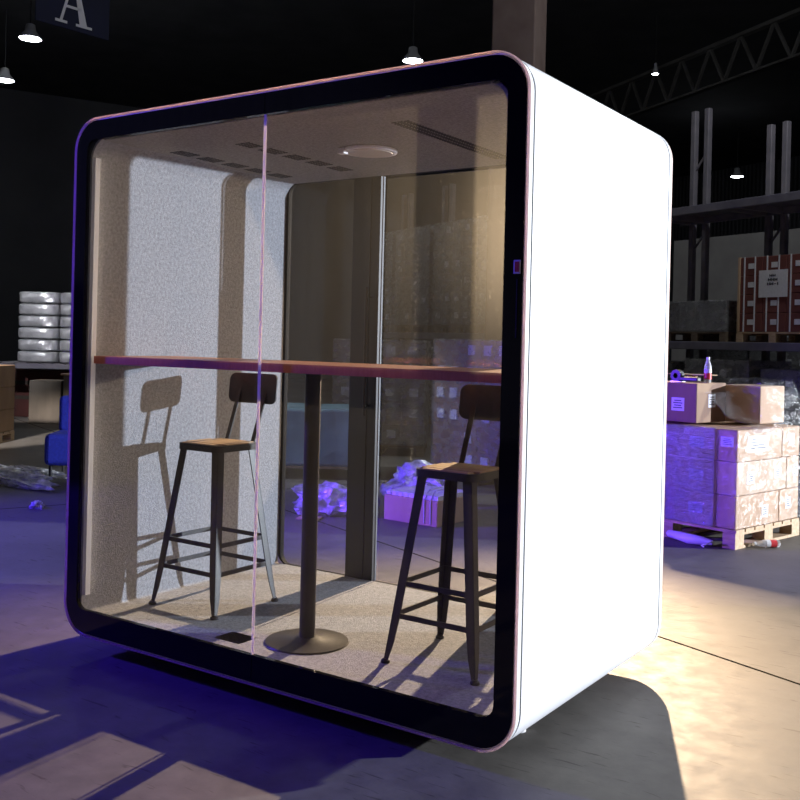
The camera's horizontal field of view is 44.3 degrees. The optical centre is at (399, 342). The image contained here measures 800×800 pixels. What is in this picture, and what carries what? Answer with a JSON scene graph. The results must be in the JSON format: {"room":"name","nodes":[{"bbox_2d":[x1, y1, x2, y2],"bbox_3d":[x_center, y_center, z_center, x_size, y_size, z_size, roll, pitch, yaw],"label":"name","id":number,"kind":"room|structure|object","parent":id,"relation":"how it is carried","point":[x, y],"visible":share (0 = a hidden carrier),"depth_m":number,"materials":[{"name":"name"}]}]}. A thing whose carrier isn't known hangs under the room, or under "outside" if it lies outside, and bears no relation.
{"room":"warehouse","nodes":[
{"label":"warehouse","id":0,"kind":"room"},
{"bbox_2d":[0,88,488,378],"bbox_3d":[-6.741,-3.248,33.970,42.000,9.000,0.301,1,0,-31],"label":"wall","id":1,"kind":"structure","parent":0,"point":[39,133],"depth_m":31.60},
{"bbox_2d":[0,379,799,799],"bbox_3d":[-0.583,1.552,3.797,90.000,0.300,90.000,1,0,34],"label":"floor","id":2,"kind":"structure","parent":0,"point":[709,709],"depth_m":3.77,"materials":[{"name":"concrete"}]},
{"bbox_2d":[0,364,14,442],"bbox_3d":[-5.654,0.773,12.567,1.129,1.012,0.924,1,0,0],"label":"stack","id":3,"kind":"object","parent":2,"relation":"on","point":[7,372],"visible":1,"depth_m":12.78,"materials":[{"name":"brown cardboard"}]},
{"bbox_2d":[0,464,58,490],"bbox_3d":[-3.686,1.252,9.248,1.588,0.150,0.458,1,0,34],"label":"litter","id":4,"kind":"object","parent":2,"relation":"on","point":[3,479],"visible":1,"depth_m":9.13,"materials":[{"name":"plastic"}]},
{"bbox_2d":[0,361,69,369],"bbox_3d":[-5.802,0.808,16.580,1.930,0.935,1.030,1,0,0],"label":"rack","id":5,"kind":"object","parent":2,"relation":"on","point":[23,365],"visible":0.28,"depth_m":16.08,"materials":[{"name":"metal"}]},
{"bbox_2d":[17,351,66,362],"bbox_3d":[-5.992,0.237,16.558,0.682,0.195,0.813,1,0,1],"label":"bag","id":6,"kind":"object","parent":5,"relation":"on","point":[23,356],"visible":0.72,"depth_m":16.16,"materials":[{"name":"white plastic"}]},
{"bbox_2d":[18,339,62,350],"bbox_3d":[-5.990,0.041,16.555,0.682,0.195,0.813,1,0,2],"label":"bag","id":7,"kind":"object","parent":6,"relation":"on","point":[23,344],"visible":0.81,"depth_m":16.16,"materials":[{"name":"white plastic"}]},
{"bbox_2d":[18,327,60,338],"bbox_3d":[-5.983,-0.155,16.558,0.682,0.195,0.813,1,0,0],"label":"bag","id":8,"kind":"object","parent":7,"relation":"on","point":[23,332],"visible":0.8,"depth_m":16.16,"materials":[{"name":"white plastic"}]},
{"bbox_2d":[19,315,63,327],"bbox_3d":[-5.981,-0.351,16.555,0.682,0.195,0.813,1,0,2],"label":"bag","id":9,"kind":"object","parent":8,"relation":"on","point":[24,320],"visible":0.72,"depth_m":16.16,"materials":[{"name":"white plastic"}]},
{"bbox_2d":[19,303,62,316],"bbox_3d":[-5.973,-0.547,16.558,0.682,0.195,0.813,1,0,0],"label":"bag","id":10,"kind":"object","parent":9,"relation":"on","point":[25,308],"visible":0.72,"depth_m":16.16,"materials":[{"name":"white plastic"}]},
{"bbox_2d":[19,292,62,304],"bbox_3d":[-5.971,-0.743,16.555,0.682,0.195,0.813,1,0,1],"label":"bag","id":11,"kind":"object","parent":10,"relation":"on","point":[25,297],"visible":0.72,"depth_m":16.16,"materials":[{"name":"white plastic"}]},
{"bbox_2d":[59,352,69,362],"bbox_3d":[-5.305,0.253,16.551,0.682,0.195,0.813,1,0,2],"label":"bag","id":12,"kind":"object","parent":5,"relation":"on","point":[64,356],"visible":0.22,"depth_m":16.16,"materials":[{"name":"white plastic"}]},
{"bbox_2d":[59,340,69,351],"bbox_3d":[-5.298,0.057,16.554,0.682,0.195,0.813,1,0,0],"label":"bag","id":13,"kind":"object","parent":12,"relation":"on","point":[64,345],"visible":0.27,"depth_m":16.16,"materials":[{"name":"white plastic"}]},
{"bbox_2d":[60,328,70,339],"bbox_3d":[-5.296,-0.139,16.551,0.682,0.195,0.813,1,0,2],"label":"bag","id":14,"kind":"object","parent":13,"relation":"on","point":[64,332],"visible":0.23,"depth_m":16.16,"materials":[{"name":"white plastic"}]},
{"bbox_2d":[60,316,70,327],"bbox_3d":[-5.288,-0.335,16.554,0.682,0.195,0.813,1,0,1],"label":"bag","id":15,"kind":"object","parent":14,"relation":"on","point":[65,321],"visible":0.19,"depth_m":16.16,"materials":[{"name":"white plastic"}]},
{"bbox_2d":[61,304,70,315],"bbox_3d":[-5.286,-0.531,16.551,0.682,0.195,0.813,1,0,2],"label":"bag","id":16,"kind":"object","parent":15,"relation":"on","point":[65,308],"visible":0.21,"depth_m":16.16,"materials":[{"name":"white plastic"}]},
{"bbox_2d":[60,293,70,303],"bbox_3d":[-5.279,-0.726,16.554,0.682,0.195,0.813,1,0,2],"label":"bag","id":17,"kind":"object","parent":16,"relation":"on","point":[65,298],"visible":0.2,"depth_m":16.17,"materials":[{"name":"white plastic"}]},
{"bbox_2d":[4,465,66,478],"bbox_3d":[-3.632,1.281,9.754,1.168,0.095,0.310,1,0,34],"label":"litter","id":18,"kind":"object","parent":2,"relation":"on","point":[27,469],"visible":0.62,"depth_m":9.68,"materials":[{"name":"plastic"}]},
{"bbox_2d":[29,500,44,509],"bbox_3d":[-2.942,1.310,7.957,0.129,0.071,0.115,1,0,-15],"label":"paper scrap","id":19,"kind":"object","parent":2,"relation":"on","point":[37,504],"visible":1,"depth_m":7.93,"materials":[{"name":"white paper"}]},
{"bbox_2d":[14,369,68,416],"bbox_3d":[-5.827,0.875,16.842,1.600,0.800,0.386,1,0,0],"label":"crate","id":20,"kind":"object","parent":2,"relation":"on","point":[22,376],"visible":0.19,"depth_m":16.66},
{"bbox_2d":[28,379,63,423],"bbox_3d":[-5.605,0.940,15.734,0.500,0.682,0.500,1,0,0],"label":"carton","id":21,"kind":"object","parent":2,"relation":"on","point":[44,394],"visible":0.64,"depth_m":15.48,"materials":[{"name":"brown cardboard"}]},
{"bbox_2d":[44,395,68,480],"bbox_3d":[-3.128,0.941,9.689,0.590,0.800,0.600,1,0,-4],"label":"chair","id":22,"kind":"object","parent":2,"relation":"on","point":[56,443],"visible":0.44,"depth_m":9.39,"materials":[{"name":"blue plastic"}]},
{"bbox_2d":[63,376,68,395],"bbox_3d":[-5.039,0.913,15.731,0.550,0.762,0.500,1,0,0],"label":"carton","id":23,"kind":"object","parent":2,"relation":"on","point":[66,378],"visible":0.08,"depth_m":15.48,"materials":[{"name":"brown cardboard"}]},
{"bbox_2d":[296,515,321,519],"bbox_3d":[-0.721,1.393,7.793,0.180,0.012,0.140,1,0,11],"label":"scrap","id":24,"kind":"object","parent":2,"relation":"on","point":[299,517],"visible":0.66,"depth_m":7.77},
{"bbox_2d":[286,403,348,471],"bbox_3d":[-0.911,1.029,10.406,1.100,0.731,0.900,1,0,0],"label":"crate","id":25,"kind":"object","parent":2,"relation":"on","point":[334,418],"visible":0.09,"depth_m":9.98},
{"bbox_2d":[291,481,346,515],"bbox_3d":[-0.590,1.278,8.114,0.653,0.248,0.535,1,0,3],"label":"bundle","id":26,"kind":"object","parent":2,"relation":"on","point":[333,501],"visible":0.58,"depth_m":7.96,"materials":[{"name":"clear plastic"}]},
{"bbox_2d":[64,50,672,752],"bbox_3d":[-0.163,0.220,4.364,2.287,2.384,1.382,1,0,34],"label":"pod","id":27,"kind":"object","parent":2,"relation":"on","point":[182,212],"visible":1,"depth_m":4.14,"materials":[{"name":"white paint"}]},
{"bbox_2d":[170,151,199,156],"bbox_3d":[-1.015,-0.891,4.638,0.090,0.003,0.126,1,0,34],"label":"ceiling vent","id":28,"kind":"object","parent":27,"relation":"attached to","point":[179,153],"depth_m":4.64,"materials":[{"name":"grey metal"}]},
{"bbox_2d":[196,157,223,162],"bbox_3d":[-0.921,-0.889,4.777,0.090,0.003,0.126,1,0,34],"label":"ceiling vent","id":29,"kind":"object","parent":27,"relation":"attached to","point":[205,159],"depth_m":4.77,"materials":[{"name":"grey metal"}]},
{"bbox_2d":[148,372,278,619],"bbox_3d":[-0.862,0.692,4.647,0.438,1.088,0.449,1,0,34],"label":"bar stool","id":30,"kind":"object","parent":27,"relation":"on","point":[243,386],"visible":0.98,"depth_m":4.59,"materials":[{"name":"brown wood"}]},
{"bbox_2d":[221,163,248,167],"bbox_3d":[-0.826,-0.886,4.915,0.090,0.003,0.126,1,0,34],"label":"ceiling vent","id":31,"kind":"object","parent":27,"relation":"attached to","point":[232,165],"depth_m":4.91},
{"bbox_2d":[235,142,262,147],"bbox_3d":[-0.674,-0.883,4.392,0.090,0.003,0.105,1,0,34],"label":"ceiling vent","id":32,"kind":"object","parent":27,"relation":"attached to","point":[240,144],"depth_m":4.39,"materials":[{"name":"grey metal"}]},
{"bbox_2d":[244,168,268,172],"bbox_3d":[-0.731,-0.884,5.054,0.090,0.003,0.126,1,0,34],"label":"ceiling vent","id":33,"kind":"object","parent":27,"relation":"attached to","point":[254,170],"depth_m":5.04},
{"bbox_2d":[259,148,287,154],"bbox_3d":[-0.586,-0.881,4.522,0.090,0.003,0.126,1,0,34],"label":"ceiling vent","id":34,"kind":"object","parent":27,"relation":"attached to","point":[272,151],"depth_m":4.52,"materials":[{"name":"black metal"}]},
{"bbox_2d":[267,173,291,177],"bbox_3d":[-0.636,-0.882,5.193,0.090,0.003,0.126,1,0,34],"label":"ceiling vent","id":35,"kind":"object","parent":27,"relation":"attached to","point":[275,175],"depth_m":5.18,"materials":[{"name":"black metal"}]},
{"bbox_2d":[282,155,310,159],"bbox_3d":[-0.491,-0.878,4.661,0.090,0.003,0.126,1,0,34],"label":"ceiling vent","id":36,"kind":"object","parent":27,"relation":"attached to","point":[291,157],"depth_m":4.66,"materials":[{"name":"grey metal"}]},
{"bbox_2d":[94,356,500,654],"bbox_3d":[-0.398,0.666,4.036,2.092,1.164,0.499,1,0,34],"label":"bar table","id":37,"kind":"object","parent":27,"relation":"in","point":[306,639],"visible":0.98,"depth_m":4.04,"materials":[{"name":"brown wood"}]},
{"bbox_2d":[305,161,332,165],"bbox_3d":[-0.396,-0.876,4.800,0.090,0.003,0.126,1,0,34],"label":"ceiling vent","id":38,"kind":"object","parent":27,"relation":"attached to","point":[315,163],"depth_m":4.80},
{"bbox_2d":[327,166,350,170],"bbox_3d":[-0.302,-0.874,4.939,0.090,0.003,0.126,1,0,34],"label":"ceiling vent","id":39,"kind":"object","parent":27,"relation":"attached to","point":[334,168],"depth_m":4.93,"materials":[{"name":"black metal"}]},
{"bbox_2d":[338,144,397,157],"bbox_3d":[-0.135,-0.857,4.434,0.248,0.032,0.248,1,0,34],"label":"ceiling light","id":40,"kind":"object","parent":27,"relation":"attached to","point":[357,150],"depth_m":4.38,"materials":[{"name":"white plastic"}]},
{"bbox_2d":[381,384,500,685],"bbox_3d":[0.238,0.719,3.893,0.438,1.088,0.449,1,0,34],"label":"bar stool","id":41,"kind":"object","parent":27,"relation":"on","point":[477,402],"visible":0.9,"depth_m":3.84,"materials":[{"name":"metal"}]},
{"bbox_2d":[392,120,506,158],"bbox_3d":[0.237,-0.861,4.203,0.090,0.003,0.861,1,0,34],"label":"ceiling vent","id":42,"kind":"object","parent":27,"relation":"attached to","point":[413,126],"depth_m":4.15,"materials":[{"name":"metal"}]},
{"bbox_2d":[515,262,518,271],"bbox_3d":[0.377,-0.244,3.167,0.015,0.033,0.002,1,0,34],"label":"print","id":43,"kind":"object","parent":27,"relation":"attached to","point":[516,263],"depth_m":3.17},
{"bbox_2d":[333,340,428,456],"bbox_3d":[-0.231,0.687,12.681,1.174,1.447,0.974,1,0,4],"label":"load","id":44,"kind":"object","parent":2,"relation":"on","point":[403,402],"visible":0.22,"depth_m":12.20,"materials":[{"name":"cardboard"}]},
{"bbox_2d":[382,460,444,493],"bbox_3d":[0.181,1.239,8.741,0.716,0.364,0.613,1,0,34],"label":"bundle","id":45,"kind":"object","parent":2,"relation":"on","point":[409,467],"visible":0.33,"depth_m":8.77,"materials":[{"name":"plastic"}]},
{"bbox_2d":[384,485,463,527],"bbox_3d":[0.228,1.280,7.895,0.520,0.284,0.512,1,0,37],"label":"crate","id":46,"kind":"object","parent":2,"relation":"on","point":[398,502],"visible":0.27,"depth_m":7.75,"materials":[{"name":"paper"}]},
{"bbox_2d":[427,348,431,423],"bbox_3d":[0.543,0.756,17.967,0.904,1.347,1.184,1,0,-31],"label":"load","id":47,"kind":"object","parent":2,"relation":"on","point":[430,349],"visible":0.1,"depth_m":17.29,"materials":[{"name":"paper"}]},
{"bbox_2d":[382,184,484,340],"bbox_3d":[0.840,-0.764,17.563,1.075,4.400,5.200,1,0,-31],"label":"rack","id":48,"kind":"object","parent":2,"relation":"on","point":[400,336],"visible":0.25,"depth_m":18.33,"materials":[{"name":"metal"}]},
{"bbox_2d":[382,232,424,331],"bbox_3d":[-0.074,-1.137,19.085,0.904,1.897,1.184,1,0,-31],"label":"load","id":49,"kind":"object","parent":48,"relation":"on","point":[390,239],"visible":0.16,"depth_m":18.46,"materials":[{"name":"cardboard"}]},
{"bbox_2d":[394,225,465,332],"bbox_3d":[0.589,-1.121,17.967,0.904,1.897,1.184,1,0,-31],"label":"load","id":50,"kind":"object","parent":48,"relation":"on","point":[415,246],"visible":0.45,"depth_m":17.67,"materials":[{"name":"cardboard"}]},
{"bbox_2d":[432,218,484,332],"bbox_3d":[1.252,-1.105,16.849,0.904,1.897,1.184,1,0,-31],"label":"load","id":51,"kind":"object","parent":48,"relation":"on","point":[456,242],"visible":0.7,"depth_m":16.55,"materials":[{"name":"cardboard"}]},
{"bbox_2d":[475,216,487,332],"bbox_3d":[1.915,-1.089,15.731,0.904,1.897,1.184,1,0,-31],"label":"load","id":52,"kind":"object","parent":48,"relation":"on","point":[482,221],"visible":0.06,"depth_m":15.90,"materials":[{"name":"cardboard"}]},
{"bbox_2d":[430,348,436,424],"bbox_3d":[1.206,0.772,16.849,0.904,1.347,1.184,1,0,-31],"label":"load","id":53,"kind":"object","parent":2,"relation":"on","point":[433,349],"visible":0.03,"depth_m":17.07,"materials":[{"name":"cardboard"}]},
{"bbox_2d":[433,340,501,485],"bbox_3d":[1.057,0.708,10.088,0.924,1.467,1.224,1,0,-36],"label":"load","id":54,"kind":"object","parent":2,"relation":"on","point":[449,428],"visible":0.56,"depth_m":9.96,"materials":[{"name":"cardboard"}]},
{"bbox_2d":[485,0,546,340],"bbox_3d":[1.697,-3.044,14.244,0.640,9.000,0.640,1,0,22],"label":"column","id":55,"kind":"structure","parent":2,"relation":"on","point":[518,26],"depth_m":14.00,"materials":[{"name":"paint"}]},
{"bbox_2d":[667,361,685,380],"bbox_3d":[3.958,0.888,14.736,0.874,1.247,1.124,1,0,-31],"label":"load","id":56,"kind":"object","parent":2,"relation":"on","point":[672,365],"visible":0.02,"depth_m":14.12,"materials":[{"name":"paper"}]},
{"bbox_2d":[666,530,712,547],"bbox_3d":[2.125,1.431,7.178,0.119,0.076,0.401,1,0,-32],"label":"roll","id":57,"kind":"object","parent":2,"relation":"on","point":[688,538],"visible":1,"depth_m":7.14,"materials":[{"name":"white plastic"}]},
{"bbox_2d":[693,336,750,359],"bbox_3d":[5.684,0.530,16.888,0.924,2.047,1.174,1,0,-31],"label":"load","id":58,"kind":"object","parent":2,"relation":"on","point":[713,354],"visible":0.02,"depth_m":16.42,"materials":[{"name":"paper"}]},
{"bbox_2d":[664,517,799,549],"bbox_3d":[2.366,1.406,7.709,0.950,0.135,1.120,1,0,-41],"label":"pallet","id":59,"kind":"object","parent":2,"relation":"on","point":[731,539],"visible":0.41,"depth_m":7.29,"materials":[{"name":"beige wood"}]},
{"bbox_2d":[664,486,716,526],"bbox_3d":[2.484,1.220,7.571,0.924,0.237,0.436,1,0,-41],"label":"carton","id":60,"kind":"object","parent":59,"relation":"on","point":[699,507],"visible":0.52,"depth_m":7.25,"materials":[{"name":"cardboard"}]},
{"bbox_2d":[665,454,719,492],"bbox_3d":[2.490,0.979,7.571,0.924,0.239,0.436,1,0,-41],"label":"carton","id":61,"kind":"object","parent":60,"relation":"on","point":[683,472],"visible":0.49,"depth_m":7.25,"materials":[{"name":"cardboard"}]},
{"bbox_2d":[666,421,776,459],"bbox_3d":[2.495,0.742,7.571,0.924,0.229,0.436,1,0,-41],"label":"carton","id":62,"kind":"object","parent":61,"relation":"on","point":[696,440],"visible":0.63,"depth_m":7.29,"materials":[{"name":"cardboard"}]},
{"bbox_2d":[725,384,783,423],"bbox_3d":[2.755,0.474,7.658,0.370,0.285,0.320,1,0,-41],"label":"carton","id":63,"kind":"object","parent":62,"relation":"on","point":[744,403],"visible":0.82,"depth_m":7.53,"materials":[{"name":"brown cardboard"}]},
{"bbox_2d":[716,490,778,529],"bbox_3d":[2.569,1.222,7.246,0.618,0.237,0.156,1,0,-41],"label":"carton","id":64,"kind":"object","parent":59,"relation":"on","point":[749,510],"visible":0.88,"depth_m":7.09,"materials":[{"name":"cardboard"}]},
{"bbox_2d":[717,457,785,495],"bbox_3d":[2.615,0.982,7.281,0.723,0.239,0.156,1,0,-41],"label":"carton","id":65,"kind":"object","parent":64,"relation":"on","point":[763,475],"visible":0.91,"depth_m":7.12,"materials":[{"name":"cardboard"}]},
{"bbox_2d":[718,425,781,461],"bbox_3d":[2.591,0.744,7.255,0.650,0.229,0.156,1,0,-41],"label":"carton","id":66,"kind":"object","parent":65,"relation":"on","point":[739,444],"visible":1,"depth_m":7.11,"materials":[{"name":"cardboard"}]},
{"bbox_2d":[778,487,797,520],"bbox_3d":[2.918,1.230,7.554,0.296,0.237,0.156,1,0,-41],"label":"carton","id":67,"kind":"object","parent":59,"relation":"on","point":[787,497],"visible":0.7,"depth_m":7.49,"materials":[{"name":"cardboard"}]},
{"bbox_2d":[785,455,798,487],"bbox_3d":[2.963,0.990,7.589,0.191,0.239,0.156,1,0,-41],"label":"carton","id":68,"kind":"object","parent":67,"relation":"on","point":[792,462],"visible":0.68,"depth_m":7.53,"materials":[{"name":"cardboard"}]},
{"bbox_2d":[765,424,798,456],"bbox_3d":[2.940,0.753,7.564,0.266,0.229,0.156,1,0,-41],"label":"carton","id":69,"kind":"object","parent":68,"relation":"on","point":[790,433],"visible":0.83,"depth_m":7.50,"materials":[{"name":"cardboard"}]},
{"bbox_3d":[2.173,1.212,7.924,0.922,0.237,0.496,1,0,-41],"label":"carton","id":70,"kind":"object","parent":59,"relation":"on","visible":0},
{"bbox_3d":[2.179,0.971,7.924,0.922,0.239,0.496,1,0,-41],"label":"carton","id":71,"kind":"object","parent":70,"relation":"on","visible":0},
{"bbox_2d":[666,421,686,423],"bbox_3d":[2.185,0.735,7.924,0.922,0.229,0.496,1,0,-41],"label":"carton","id":72,"kind":"object","parent":71,"relation":"on","point":[667,422],"visible":0.02,"depth_m":7.61,"materials":[{"name":"brown cardboard"}]},
{"bbox_2d":[666,380,725,422],"bbox_3d":[2.225,0.454,7.622,0.412,0.300,0.432,1,0,-41],"label":"carton","id":73,"kind":"object","parent":72,"relation":"on","point":[687,401],"visible":0.84,"depth_m":7.44,"materials":[{"name":"cardboard"}]},
{"bbox_2d":[671,370,700,381],"bbox_3d":[2.190,0.257,7.525,0.060,0.091,0.235,1,0,-41],"label":"tape dispenser","id":74,"kind":"object","parent":73,"relation":"on","point":[680,378],"visible":1,"depth_m":7.54,"materials":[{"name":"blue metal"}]},
{"bbox_2d":[704,357,711,382],"bbox_3d":[2.350,0.209,7.496,0.057,0.195,0.057,1,0,34],"label":"drink bottle","id":75,"kind":"object","parent":73,"relation":"on","point":[707,372],"visible":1,"depth_m":7.47,"materials":[{"name":"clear plastic"}]},
{"bbox_2d":[668,108,799,361],"bbox_3d":[5.179,-0.984,12.817,1.075,5.050,4.900,1,0,-31],"label":"rack","id":76,"kind":"object","parent":2,"relation":"on","point":[784,203],"visible":0.59,"depth_m":13.77,"materials":[{"name":"metal"}]},
{"bbox_2d":[668,301,755,341],"bbox_3d":[4.471,-0.291,13.919,0.874,0.567,1.124,1,0,-31],"label":"load","id":77,"kind":"object","parent":76,"relation":"on","point":[705,321],"visible":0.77,"depth_m":13.64,"materials":[{"name":"plastic film"},{"name":"cardboard"}]},
{"bbox_2d":[736,254,799,342],"bbox_3d":[5.161,-0.551,12.790,0.906,1.120,1.160,1,0,-31],"label":"load","id":78,"kind":"object","parent":76,"relation":"on","point":[768,292],"visible":0.99,"depth_m":12.65,"materials":[{"name":"cardboard"}]},
{"bbox_2d":[685,359,790,384],"bbox_3d":[4.647,0.880,13.575,0.874,1.297,1.124,1,0,-31],"label":"load","id":79,"kind":"object","parent":2,"relation":"on","point":[727,371],"visible":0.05,"depth_m":13.18,"materials":[{"name":"plastic"}]},
{"bbox_2d":[753,540,779,547],"bbox_3d":[2.645,1.451,7.087,0.195,0.057,0.057,1,0,-8],"label":"drink bottle","id":80,"kind":"object","parent":2,"relation":"on","point":[767,543],"visible":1,"depth_m":7.07,"materials":[{"name":"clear plastic"}]},
{"bbox_2d":[750,336,799,369],"bbox_3d":[6.371,0.622,15.727,0.924,1.897,1.174,1,0,-31],"label":"load","id":81,"kind":"object","parent":2,"relation":"on","point":[793,357],"visible":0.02,"depth_m":15.39,"materials":[{"name":"paper"}]},
{"bbox_2d":[761,369,799,465],"bbox_3d":[5.309,0.946,12.457,0.874,1.197,1.124,1,0,-31],"label":"load","id":82,"kind":"object","parent":2,"relation":"on","point":[790,379],"visible":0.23,"depth_m":12.35,"materials":[{"name":"plastic"}]},
{"bbox_2d":[0,0,799,177],"bbox_3d":[4.670,-7.623,14.920,42.600,0.300,44.600,1,0,-31],"label":"ceiling","id":83,"kind":"structure","parent":0,"point":[157,53],"depth_m":25.50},
{"bbox_2d":[0,10,14,82],"bbox_3d":[-9.264,-6.980,23.061,0.450,1.720,0.450,1,0,34],"label":"lamp","id":84,"kind":"object","parent":83,"relation":"hanging from","point":[5,77],"visible":1,"depth_m":23.01,"materials":[{"name":"white"}]},
{"bbox_2d":[18,0,41,41],"bbox_3d":[-7.415,-6.936,19.740,0.450,1.720,0.450,1,0,34],"label":"lamp","id":85,"kind":"object","parent":83,"relation":"hanging from","point":[29,34],"visible":1,"depth_m":19.65,"materials":[{"name":"white"}]},
{"bbox_2d":[35,0,109,40],"bbox_3d":[-3.981,-5.762,12.095,0.032,3.840,1.000,1,0,40],"label":"letter sign","id":86,"kind":"object","parent":83,"relation":"hanging from","point":[88,17],"visible":1,"depth_m":12.13,"materials":[{"name":"paint"}]},
{"bbox_2d":[402,0,422,63],"bbox_3d":[0.289,-6.749,20.654,0.450,1.720,0.450,1,0,34],"label":"lamp","id":87,"kind":"object","parent":83,"relation":"hanging from","point":[412,57],"visible":0.95,"depth_m":20.57,"materials":[{"name":"white"}]},
{"bbox_2d":[652,20,658,74],"bbox_3d":[5.771,-6.746,22.119,0.158,1.451,0.158,1,0,34],"label":"lamp","id":88,"kind":"object","parent":83,"relation":"hanging from","point":[655,70],"visible":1,"depth_m":22.09,"materials":[{"name":"white"}]},
{"bbox_2d":[730,128,743,177],"bbox_3d":[11.508,-6.477,33.456,0.450,1.720,0.450,1,0,34],"label":"lamp","id":89,"kind":"object","parent":83,"relation":"hanging from","point":[737,173],"visible":1,"depth_m":33.38,"materials":[{"name":"white"}]},
{"bbox_2d":[588,7,799,117],"bbox_3d":[6.878,-6.277,22.870,0.160,0.965,16.446,1,0,-21],"label":"girder","id":90,"kind":"object","parent":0,"point":[739,37],"visible":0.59,"depth_m":22.37,"materials":[{"name":"metal"}]},
{"bbox_2d":[668,156,799,360],"bbox_3d":[22.741,-2.534,25.712,0.304,9.000,44.600,1,0,-31],"label":"wall","id":91,"kind":"structure","parent":0,"point":[724,187],"depth_m":40.69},
{"bbox_2d":[671,228,799,360],"bbox_3d":[8.886,-0.244,16.247,0.122,3.750,11.600,1,0,-31],"label":"wall","id":92,"kind":"structure","parent":0,"point":[724,251],"depth_m":20.09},
{"label":"box","id":93,"kind":"object","parent":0,"visible":0},
{"bbox_2d":[668,373,716,375],"bbox_3d":[2.282,0.249,7.663,0.200,0.006,0.320,1,0,-41],"label":"cardboard sheet","id":94,"kind":"object","parent":93,"relation":"on","point":[668,373],"visible":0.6,"depth_m":7.58,"materials":[{"name":"cardboard"}]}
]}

